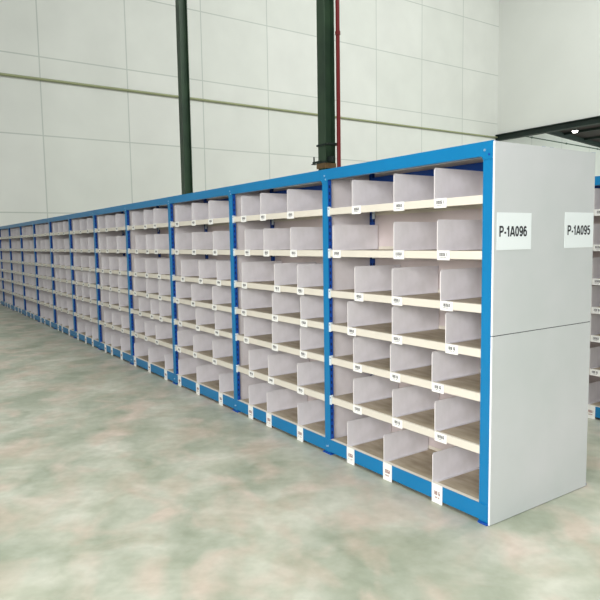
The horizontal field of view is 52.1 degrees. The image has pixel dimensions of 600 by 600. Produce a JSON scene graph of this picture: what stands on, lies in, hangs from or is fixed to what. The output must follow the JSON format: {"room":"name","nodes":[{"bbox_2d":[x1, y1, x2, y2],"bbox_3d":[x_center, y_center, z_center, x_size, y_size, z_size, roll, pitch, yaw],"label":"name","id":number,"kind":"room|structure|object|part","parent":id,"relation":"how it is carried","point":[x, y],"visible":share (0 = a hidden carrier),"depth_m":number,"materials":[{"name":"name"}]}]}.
{"room":"distribution center","nodes":[
{"label":"distribution center","id":0,"kind":"room"},
{"bbox_2d":[0,304,599,599],"bbox_3d":[14.062,-0.259,19.061,65.000,0.200,39.000,-5,7,-34],"label":"floor","id":1,"kind":"structure","parent":0,"point":[119,480],"depth_m":3.77,"materials":[{"name":"concrete"}]},
{"bbox_2d":[0,258,2,304],"bbox_3d":[-8.608,-1.006,17.950,0.492,2.201,1.531,-5,7,-34],"label":"bay","id":2,"kind":"object","parent":1,"relation":"on","point":[1,291],"visible":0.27,"depth_m":17.57,"materials":[{"name":"blue"}]},
{"bbox_2d":[0,225,12,308],"bbox_3d":[-7.753,-0.901,16.708,0.492,2.201,1.531,-5,7,-34],"label":"bay","id":3,"kind":"object","parent":1,"relation":"on","point":[4,234],"visible":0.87,"depth_m":16.74,"materials":[{"name":"blue"}]},
{"bbox_3d":[-8.153,-0.960,17.298,0.406,2.158,0.008,-5,7,-34],"label":"panel","id":4,"kind":"part","parent":3,"relation":"part of","materials":[{"name":"white metal"}]},
{"bbox_2d":[8,223,23,313],"bbox_3d":[-6.898,-0.797,15.465,0.492,2.201,1.531,-5,7,-34],"label":"bay","id":5,"kind":"object","parent":1,"relation":"on","point":[14,230],"visible":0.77,"depth_m":15.48,"materials":[{"name":"blue"}]},
{"bbox_3d":[-7.298,-0.855,16.056,0.406,2.158,0.008,-5,7,-34],"label":"panel","id":6,"kind":"part","parent":5,"relation":"part of","materials":[{"name":"white metal"}]},
{"bbox_2d":[19,221,37,319],"bbox_3d":[-6.043,-0.692,14.223,0.492,2.201,1.531,-5,7,-34],"label":"bay","id":7,"kind":"object","parent":1,"relation":"on","point":[26,228],"visible":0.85,"depth_m":14.28,"materials":[{"name":"blue"}]},
{"bbox_3d":[-6.443,-0.750,14.814,0.406,2.158,0.008,-5,7,-34],"label":"panel","id":8,"kind":"part","parent":7,"relation":"part of","materials":[{"name":"white metal"}]},
{"bbox_3d":[-6.010,-0.037,14.247,0.458,0.070,1.439,-5,7,-34],"label":"shelf","id":9,"kind":"part","parent":7,"relation":"part of","materials":[{"name":"beige metal"}]},
{"bbox_2d":[32,218,53,326],"bbox_3d":[-5.188,-0.587,12.981,0.492,2.201,1.531,-5,7,-34],"label":"bay","id":10,"kind":"object","parent":1,"relation":"on","point":[40,227],"visible":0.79,"depth_m":13.03,"materials":[{"name":"blue"}]},
{"bbox_3d":[-5.588,-0.646,13.571,0.406,2.158,0.008,-5,7,-34],"label":"panel","id":11,"kind":"part","parent":10,"relation":"part of","materials":[{"name":"white metal"}]},
{"bbox_3d":[-5.168,-0.758,12.927,0.458,0.070,1.439,-5,7,-34],"label":"shelf","id":12,"kind":"part","parent":10,"relation":"part of","materials":[{"name":"beige metal"}]},
{"bbox_3d":[-5.164,-0.500,12.951,0.458,0.070,1.439,-5,7,-34],"label":"shelf","id":13,"kind":"part","parent":10,"relation":"part of","materials":[{"name":"beige metal"}]},
{"bbox_3d":[-5.160,-0.242,12.976,0.458,0.070,1.439,-5,7,-34],"label":"shelf","id":14,"kind":"part","parent":10,"relation":"part of","materials":[{"name":"beige metal"}]},
{"bbox_3d":[-5.155,0.067,13.005,0.458,0.070,1.439,-5,7,-34],"label":"shelf","id":15,"kind":"part","parent":10,"relation":"part of","materials":[{"name":"beige metal"}]},
{"bbox_2d":[48,215,73,335],"bbox_3d":[-4.332,-0.483,11.739,0.492,2.201,1.531,-5,7,-34],"label":"bay","id":16,"kind":"object","parent":1,"relation":"on","point":[58,226],"visible":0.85,"depth_m":11.79,"materials":[{"name":"blue"}]},
{"bbox_3d":[-4.322,-1.270,11.626,0.458,0.070,1.439,-5,7,-34],"label":"shelf","id":17,"kind":"part","parent":16,"relation":"part of","materials":[{"name":"beige metal"}]},
{"bbox_3d":[-4.732,-0.541,12.329,0.406,2.158,0.008,-5,7,-34],"label":"panel","id":18,"kind":"part","parent":16,"relation":"part of","materials":[{"name":"white metal"}]},
{"bbox_3d":[-4.317,-0.958,11.656,0.458,0.070,1.439,-5,7,-34],"label":"shelf","id":19,"kind":"part","parent":16,"relation":"part of","materials":[{"name":"beige metal"}]},
{"bbox_3d":[-4.313,-0.653,11.685,0.458,0.070,1.439,-5,7,-34],"label":"shelf","id":20,"kind":"part","parent":16,"relation":"part of","materials":[{"name":"beige metal"}]},
{"bbox_3d":[-4.309,-0.395,11.709,0.458,0.070,1.439,-5,7,-34],"label":"shelf","id":21,"kind":"part","parent":16,"relation":"part of","materials":[{"name":"beige metal"}]},
{"bbox_3d":[-4.305,-0.138,11.734,0.458,0.070,1.439,-5,7,-34],"label":"shelf","id":22,"kind":"part","parent":16,"relation":"part of","materials":[{"name":"beige metal"}]},
{"bbox_3d":[-4.300,0.172,11.763,0.458,0.070,1.439,-5,7,-34],"label":"shelf","id":23,"kind":"part","parent":16,"relation":"part of","materials":[{"name":"beige metal"}]},
{"bbox_2d":[68,211,98,347],"bbox_3d":[-3.477,-0.378,10.497,0.492,2.201,1.531,-5,7,-34],"label":"bay","id":24,"kind":"object","parent":1,"relation":"on","point":[81,234],"visible":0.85,"depth_m":10.54,"materials":[{"name":"blue"}]},
{"bbox_3d":[-3.467,-1.166,10.384,0.458,0.070,1.439,-5,7,-34],"label":"shelf","id":25,"kind":"part","parent":24,"relation":"part of","materials":[{"name":"beige metal"}]},
{"bbox_3d":[-3.462,-0.853,10.414,0.458,0.070,1.439,-5,7,-34],"label":"shelf","id":26,"kind":"part","parent":24,"relation":"part of","materials":[{"name":"beige metal"}]},
{"bbox_3d":[-3.877,-0.436,11.087,0.406,2.158,0.008,-5,7,-34],"label":"panel","id":27,"kind":"part","parent":24,"relation":"part of","materials":[{"name":"white metal"}]},
{"bbox_3d":[-3.458,-0.548,10.442,0.458,0.070,1.439,-5,7,-34],"label":"shelf","id":28,"kind":"part","parent":24,"relation":"part of","materials":[{"name":"beige metal"}]},
{"bbox_3d":[-3.454,-0.291,10.467,0.458,0.070,1.439,-5,7,-34],"label":"shelf","id":29,"kind":"part","parent":24,"relation":"part of","materials":[{"name":"beige metal"}]},
{"bbox_3d":[-3.450,-0.033,10.491,0.458,0.070,1.439,-5,7,-34],"label":"shelf","id":30,"kind":"part","parent":24,"relation":"part of","materials":[{"name":"beige metal"}]},
{"bbox_3d":[-3.445,0.277,10.521,0.458,0.070,1.439,-5,7,-34],"label":"shelf","id":31,"kind":"part","parent":24,"relation":"part of","materials":[{"name":"beige metal"}]},
{"bbox_3d":[-3.437,0.594,10.553,0.466,0.027,1.439,-5,7,-34],"label":"shelf","id":32,"kind":"part","parent":24,"relation":"part of","materials":[{"name":"beige paint"}]},
{"bbox_2d":[92,205,130,361],"bbox_3d":[-2.622,-0.273,9.255,0.492,2.201,1.531,-5,7,-34],"label":"bay","id":33,"kind":"object","parent":1,"relation":"on","point":[109,231],"visible":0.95,"depth_m":9.29,"materials":[{"name":"blue"}]},
{"bbox_3d":[-3.022,-0.332,9.845,0.406,2.158,0.008,-5,7,-34],"label":"panel","id":34,"kind":"part","parent":33,"relation":"part of","materials":[{"name":"white metal"}]},
{"bbox_3d":[-2.612,-1.061,9.142,0.458,0.070,1.439,-5,7,-34],"label":"shelf","id":35,"kind":"part","parent":33,"relation":"part of","materials":[{"name":"beige metal"}]},
{"bbox_3d":[-2.607,-0.748,9.171,0.458,0.070,1.439,-5,7,-34],"label":"shelf","id":36,"kind":"part","parent":33,"relation":"part of","materials":[{"name":"beige metal"}]},
{"bbox_3d":[-2.602,-0.444,9.200,0.458,0.070,1.439,-5,7,-34],"label":"shelf","id":37,"kind":"part","parent":33,"relation":"part of","materials":[{"name":"beige metal"}]},
{"bbox_3d":[-2.598,-0.186,9.225,0.458,0.070,1.439,-5,7,-34],"label":"shelf","id":38,"kind":"part","parent":33,"relation":"part of","materials":[{"name":"beige metal"}]},
{"bbox_3d":[-2.594,0.072,9.249,0.458,0.070,1.439,-5,7,-34],"label":"shelf","id":39,"kind":"part","parent":33,"relation":"part of","materials":[{"name":"beige metal"}]},
{"bbox_3d":[-2.590,0.381,9.279,0.458,0.070,1.439,-5,7,-34],"label":"shelf","id":40,"kind":"part","parent":33,"relation":"part of","materials":[{"name":"beige metal"}]},
{"bbox_3d":[-2.582,0.698,9.310,0.466,0.027,1.439,-5,7,-34],"label":"shelf","id":41,"kind":"part","parent":33,"relation":"part of","materials":[{"name":"beige paint"}]},
{"bbox_2d":[124,197,173,380],"bbox_3d":[-1.767,-0.169,8.012,0.492,2.201,1.531,-5,7,-34],"label":"bay","id":42,"kind":"object","parent":1,"relation":"on","point":[146,222],"visible":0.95,"depth_m":8.07,"materials":[{"name":"blue"}]},
{"bbox_3d":[-2.167,-0.227,8.603,0.406,2.158,0.008,-5,7,-34],"label":"panel","id":43,"kind":"part","parent":42,"relation":"part of","materials":[{"name":"white metal"}]},
{"bbox_3d":[-1.757,-0.956,7.899,0.458,0.070,1.439,-5,7,-34],"label":"shelf","id":44,"kind":"part","parent":42,"relation":"part of","materials":[{"name":"beige metal"}]},
{"bbox_3d":[-1.752,-0.644,7.929,0.458,0.070,1.439,-5,7,-34],"label":"shelf","id":45,"kind":"part","parent":42,"relation":"part of","materials":[{"name":"beige metal"}]},
{"bbox_3d":[-1.747,-0.339,7.958,0.458,0.070,1.439,-5,7,-34],"label":"shelf","id":46,"kind":"part","parent":42,"relation":"part of","materials":[{"name":"beige metal"}]},
{"bbox_3d":[-1.743,-0.081,7.983,0.458,0.070,1.439,-5,7,-34],"label":"shelf","id":47,"kind":"part","parent":42,"relation":"part of","materials":[{"name":"beige metal"}]},
{"bbox_3d":[-1.739,0.176,8.007,0.458,0.070,1.439,-5,7,-34],"label":"shelf","id":48,"kind":"part","parent":42,"relation":"part of","materials":[{"name":"beige metal"}]},
{"bbox_3d":[-1.734,0.486,8.037,0.458,0.070,1.439,-5,7,-34],"label":"shelf","id":49,"kind":"part","parent":42,"relation":"part of","materials":[{"name":"beige paint"}]},
{"bbox_3d":[-1.727,0.803,8.068,0.466,0.027,1.439,-5,7,-34],"label":"shelf","id":50,"kind":"part","parent":42,"relation":"part of","materials":[{"name":"beige paint"}]},
{"bbox_3d":[-1.548,-0.190,8.108,0.004,2.158,1.439,-5,7,-34],"label":"panel","id":51,"kind":"part","parent":42,"relation":"part of","materials":[{"name":"white metal"}]},
{"bbox_2d":[175,0,192,194],"bbox_3d":[-4.116,-10.820,21.174,0.500,20.990,0.500,-5,7,-34],"label":"steel column","id":52,"kind":"structure","parent":1,"relation":"on","point":[180,5],"depth_m":21.49,"materials":[{"name":"green metal"}]},
{"bbox_2d":[167,187,233,407],"bbox_3d":[-0.912,-0.064,6.770,0.492,2.201,1.531,-5,7,-34],"label":"bay","id":53,"kind":"object","parent":1,"relation":"on","point":[198,222],"visible":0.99,"depth_m":6.83,"materials":[{"name":"blue"}]},
{"bbox_3d":[-1.312,-0.122,7.361,0.406,2.158,0.008,-5,7,-34],"label":"panel","id":54,"kind":"part","parent":53,"relation":"part of","materials":[{"name":"white metal"}]},
{"bbox_3d":[-0.902,-0.852,6.657,0.458,0.070,1.439,-5,7,-34],"label":"shelf","id":55,"kind":"part","parent":53,"relation":"part of","materials":[{"name":"beige metal"}]},
{"bbox_3d":[-0.897,-0.539,6.687,0.458,0.070,1.439,-5,7,-34],"label":"shelf","id":56,"kind":"part","parent":53,"relation":"part of","materials":[{"name":"beige metal"}]},
{"bbox_3d":[-0.892,-0.234,6.716,0.458,0.070,1.439,-5,7,-34],"label":"shelf","id":57,"kind":"part","parent":53,"relation":"part of","materials":[{"name":"beige metal"}]},
{"bbox_3d":[-0.888,0.023,6.740,0.458,0.070,1.439,-5,7,-34],"label":"shelf","id":58,"kind":"part","parent":53,"relation":"part of","materials":[{"name":"beige metal"}]},
{"bbox_3d":[-0.884,0.281,6.765,0.458,0.070,1.439,-5,7,-34],"label":"shelf","id":59,"kind":"part","parent":53,"relation":"part of","materials":[{"name":"beige metal"}]},
{"bbox_3d":[-0.879,0.591,6.794,0.458,0.070,1.439,-5,7,-34],"label":"shelf","id":60,"kind":"part","parent":53,"relation":"part of","materials":[{"name":"beige paint"}]},
{"bbox_3d":[-0.872,0.907,6.826,0.466,0.027,1.439,-5,7,-34],"label":"shelf","id":61,"kind":"part","parent":53,"relation":"part of","materials":[{"name":"beige paint"}]},
{"bbox_3d":[-0.693,-0.085,6.866,0.004,2.158,1.439,-5,7,-34],"label":"panel","id":62,"kind":"part","parent":53,"relation":"part of","materials":[{"name":"white metal"}]},
{"bbox_2d":[228,170,324,448],"bbox_3d":[-0.057,0.041,5.528,0.492,2.201,1.531,-5,7,-34],"label":"bay","id":63,"kind":"object","parent":1,"relation":"on","point":[276,231],"visible":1,"depth_m":5.54,"materials":[{"name":"blue"}]},
{"bbox_3d":[-0.457,-0.018,6.119,0.406,2.158,0.008,-5,7,-34],"label":"panel","id":64,"kind":"part","parent":63,"relation":"part of","materials":[{"name":"white metal"}]},
{"bbox_3d":[-0.046,-0.747,5.415,0.458,0.070,1.439,-5,7,-34],"label":"shelf","id":65,"kind":"part","parent":63,"relation":"part of","materials":[{"name":"beige metal"}]},
{"bbox_3d":[-0.037,-0.130,5.474,0.458,0.070,1.439,-5,7,-34],"label":"shelf","id":66,"kind":"part","parent":63,"relation":"part of","materials":[{"name":"beige metal"}]},
{"bbox_3d":[-0.042,-0.434,5.445,0.458,0.070,1.439,-5,7,-34],"label":"shelf","id":67,"kind":"part","parent":63,"relation":"part of","materials":[{"name":"beige metal"}]},
{"bbox_3d":[-0.033,0.128,5.498,0.458,0.070,1.439,-5,7,-34],"label":"shelf","id":68,"kind":"part","parent":63,"relation":"part of","materials":[{"name":"beige metal"}]},
{"bbox_3d":[-0.029,0.386,5.523,0.458,0.070,1.439,-5,7,-34],"label":"shelf","id":69,"kind":"part","parent":63,"relation":"part of","materials":[{"name":"beige paint"}]},
{"bbox_3d":[-0.024,0.695,5.552,0.458,0.070,1.439,-5,7,-34],"label":"shelf","id":70,"kind":"part","parent":63,"relation":"part of","materials":[{"name":"beige paint"}]},
{"bbox_3d":[-0.017,1.012,5.584,0.466,0.027,1.439,-5,7,-34],"label":"shelf","id":71,"kind":"part","parent":63,"relation":"part of","materials":[{"name":"metal"}]},
{"bbox_3d":[0.163,0.020,5.624,0.004,2.158,1.439,-5,7,-34],"label":"panel","id":72,"kind":"part","parent":63,"relation":"part of","materials":[{"name":"white metal"}]},
{"bbox_2d":[311,0,336,170],"bbox_3d":[0.533,-10.251,14.421,0.500,20.990,0.735,-5,7,-34],"label":"steel column","id":73,"kind":"structure","parent":1,"relation":"on","point":[326,145],"depth_m":14.83,"materials":[{"name":"green metal"}]},
{"bbox_2d":[335,0,340,166],"bbox_3d":[0.827,-10.225,14.100,0.124,20.990,0.124,-5,7,-34],"label":"pipe","id":74,"kind":"object","parent":1,"relation":"on","point":[337,8],"visible":0.43,"depth_m":14.54,"materials":[{"name":"red metal"}]},
{"bbox_2d":[321,140,544,525],"bbox_3d":[0.818,0.148,4.257,0.492,2.201,1.600,-5,7,-34],"label":"bay","id":75,"kind":"object","parent":1,"relation":"on","point":[407,252],"visible":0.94,"depth_m":4.21,"materials":[{"name":"blue"}]},
{"bbox_3d":[0.399,0.087,4.876,0.406,2.158,0.008,-5,7,-34],"label":"panel","id":76,"kind":"part","parent":75,"relation":"part of","materials":[{"name":"white metal"}]},
{"bbox_3d":[0.839,1.117,4.342,0.466,0.027,1.439,-5,7,-34],"label":"shelf","id":77,"kind":"part","parent":75,"relation":"part of","materials":[{"name":"metal"}]},
{"bbox_3d":[0.831,0.800,4.310,0.458,0.070,1.439,-5,7,-34],"label":"shelf","id":78,"kind":"part","parent":75,"relation":"part of","materials":[{"name":"beige metal"}]},
{"bbox_3d":[0.826,0.490,4.281,0.458,0.070,1.439,-5,7,-34],"label":"shelf","id":79,"kind":"part","parent":75,"relation":"part of","materials":[{"name":"beige paint"}]},
{"bbox_3d":[0.822,0.233,4.256,0.458,0.070,1.439,-5,7,-34],"label":"shelf","id":80,"kind":"part","parent":75,"relation":"part of","materials":[{"name":"beige paint"}]},
{"bbox_3d":[0.814,-0.330,4.203,0.458,0.070,1.439,-5,7,-34],"label":"shelf","id":81,"kind":"part","parent":75,"relation":"part of","materials":[{"name":"beige metal"}]},
{"bbox_3d":[0.818,-0.025,4.232,0.458,0.070,1.439,-5,7,-34],"label":"shelf","id":82,"kind":"part","parent":75,"relation":"part of","materials":[{"name":"beige metal"}]},
{"bbox_3d":[0.809,-0.642,4.173,0.458,0.070,1.439,-5,7,-34],"label":"shelf","id":83,"kind":"part","parent":75,"relation":"part of","materials":[{"name":"beige metal"}]},
{"bbox_3d":[0.805,-0.942,4.184,0.440,0.004,1.500,-5,7,-34],"label":"panel","id":84,"kind":"part","parent":75,"relation":"part of","materials":[{"name":"blue metal"}]},
{"bbox_3d":[1.018,0.124,4.382,0.004,2.158,1.439,-5,7,-34],"label":"panel","id":85,"kind":"part","parent":75,"relation":"part of","materials":[{"name":"white metal"}]},
{"bbox_2d":[488,141,595,525],"bbox_3d":[1.488,0.187,3.742,0.992,2.192,0.011,-5,7,-34],"label":"end panel","id":86,"kind":"object","parent":75,"relation":"attached to","point":[541,294],"visible":1,"depth_m":3.70,"materials":[{"name":"white metal"}]},
{"bbox_2d":[497,212,531,249],"bbox_3d":[1.223,-0.392,3.503,0.311,0.210,0.002,-5,7,-34],"label":"sign","id":87,"kind":"object","parent":86,"relation":"attached to","point":[513,229],"visible":1,"depth_m":3.50,"materials":[{"name":"white paper"}]},
{"bbox_2d":[564,212,593,247],"bbox_3d":[1.758,-0.440,3.867,0.313,0.220,0.002,-5,7,-34],"label":"sign","id":88,"kind":"object","parent":86,"relation":"attached to","point":[578,225],"visible":1,"depth_m":3.86,"materials":[{"name":"white paper"}]},
{"bbox_2d":[588,176,599,418],"bbox_3d":[2.879,-0.018,5.662,0.492,2.201,1.600,-5,7,-34],"label":"bay","id":89,"kind":"object","parent":1,"relation":"on","point":[594,362],"visible":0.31,"depth_m":5.63,"materials":[{"name":"blue"}]},
{"bbox_3d":[2.900,0.951,5.747,0.466,0.027,1.439,-5,7,-34],"label":"shelf","id":90,"kind":"part","parent":89,"relation":"part of","materials":[{"name":"beige paint"}]},
{"bbox_2d":[0,0,599,226],"bbox_3d":[2.781,-12.171,34.205,65.000,21.000,0.300,-5,7,-34],"label":"wall","id":91,"kind":"structure","parent":0,"point":[66,149],"depth_m":29.62,"materials":[{"name":"white paint"}]},
{"bbox_2d":[0,73,497,137],"bbox_3d":[-1.191,-9.755,31.421,35.000,0.110,0.110,-5,7,-34],"label":"pipe","id":92,"kind":"object","parent":91,"relation":"attached to","point":[1,74],"visible":1,"depth_m":29.36,"materials":[{"name":"green"}]},
{"bbox_2d":[527,136,599,149],"bbox_3d":[22.539,-11.795,47.608,17.000,0.124,0.070,-3,6,-34],"label":"conduit","id":93,"kind":"object","parent":91,"relation":"attached to","point":[527,136],"visible":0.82,"depth_m":45.56,"materials":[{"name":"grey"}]},
{"bbox_2d":[497,0,599,133],"bbox_3d":[24.342,-15.945,24.817,0.300,12.380,39.000,-5,7,-34],"label":"wall","id":94,"kind":"structure","parent":0,"point":[549,55],"depth_m":37.97,"materials":[{"name":"white paint"}]},
{"bbox_2d":[495,116,599,140],"bbox_3d":[24.177,-9.572,25.544,0.400,0.400,38.498,-5,7,-34],"label":"steel beam","id":95,"kind":"structure","parent":94,"relation":"attached to","point":[595,120],"depth_m":38.06,"materials":[{"name":"black metal"}]},
{"bbox_2d":[546,124,599,147],"bbox_3d":[32.634,-10.930,30.948,19.600,1.922,39.000,-5,7,-34],"label":"ceiling","id":96,"kind":"structure","parent":0,"point":[590,135],"depth_m":45.31,"materials":[{"name":"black metal"}]}
]}

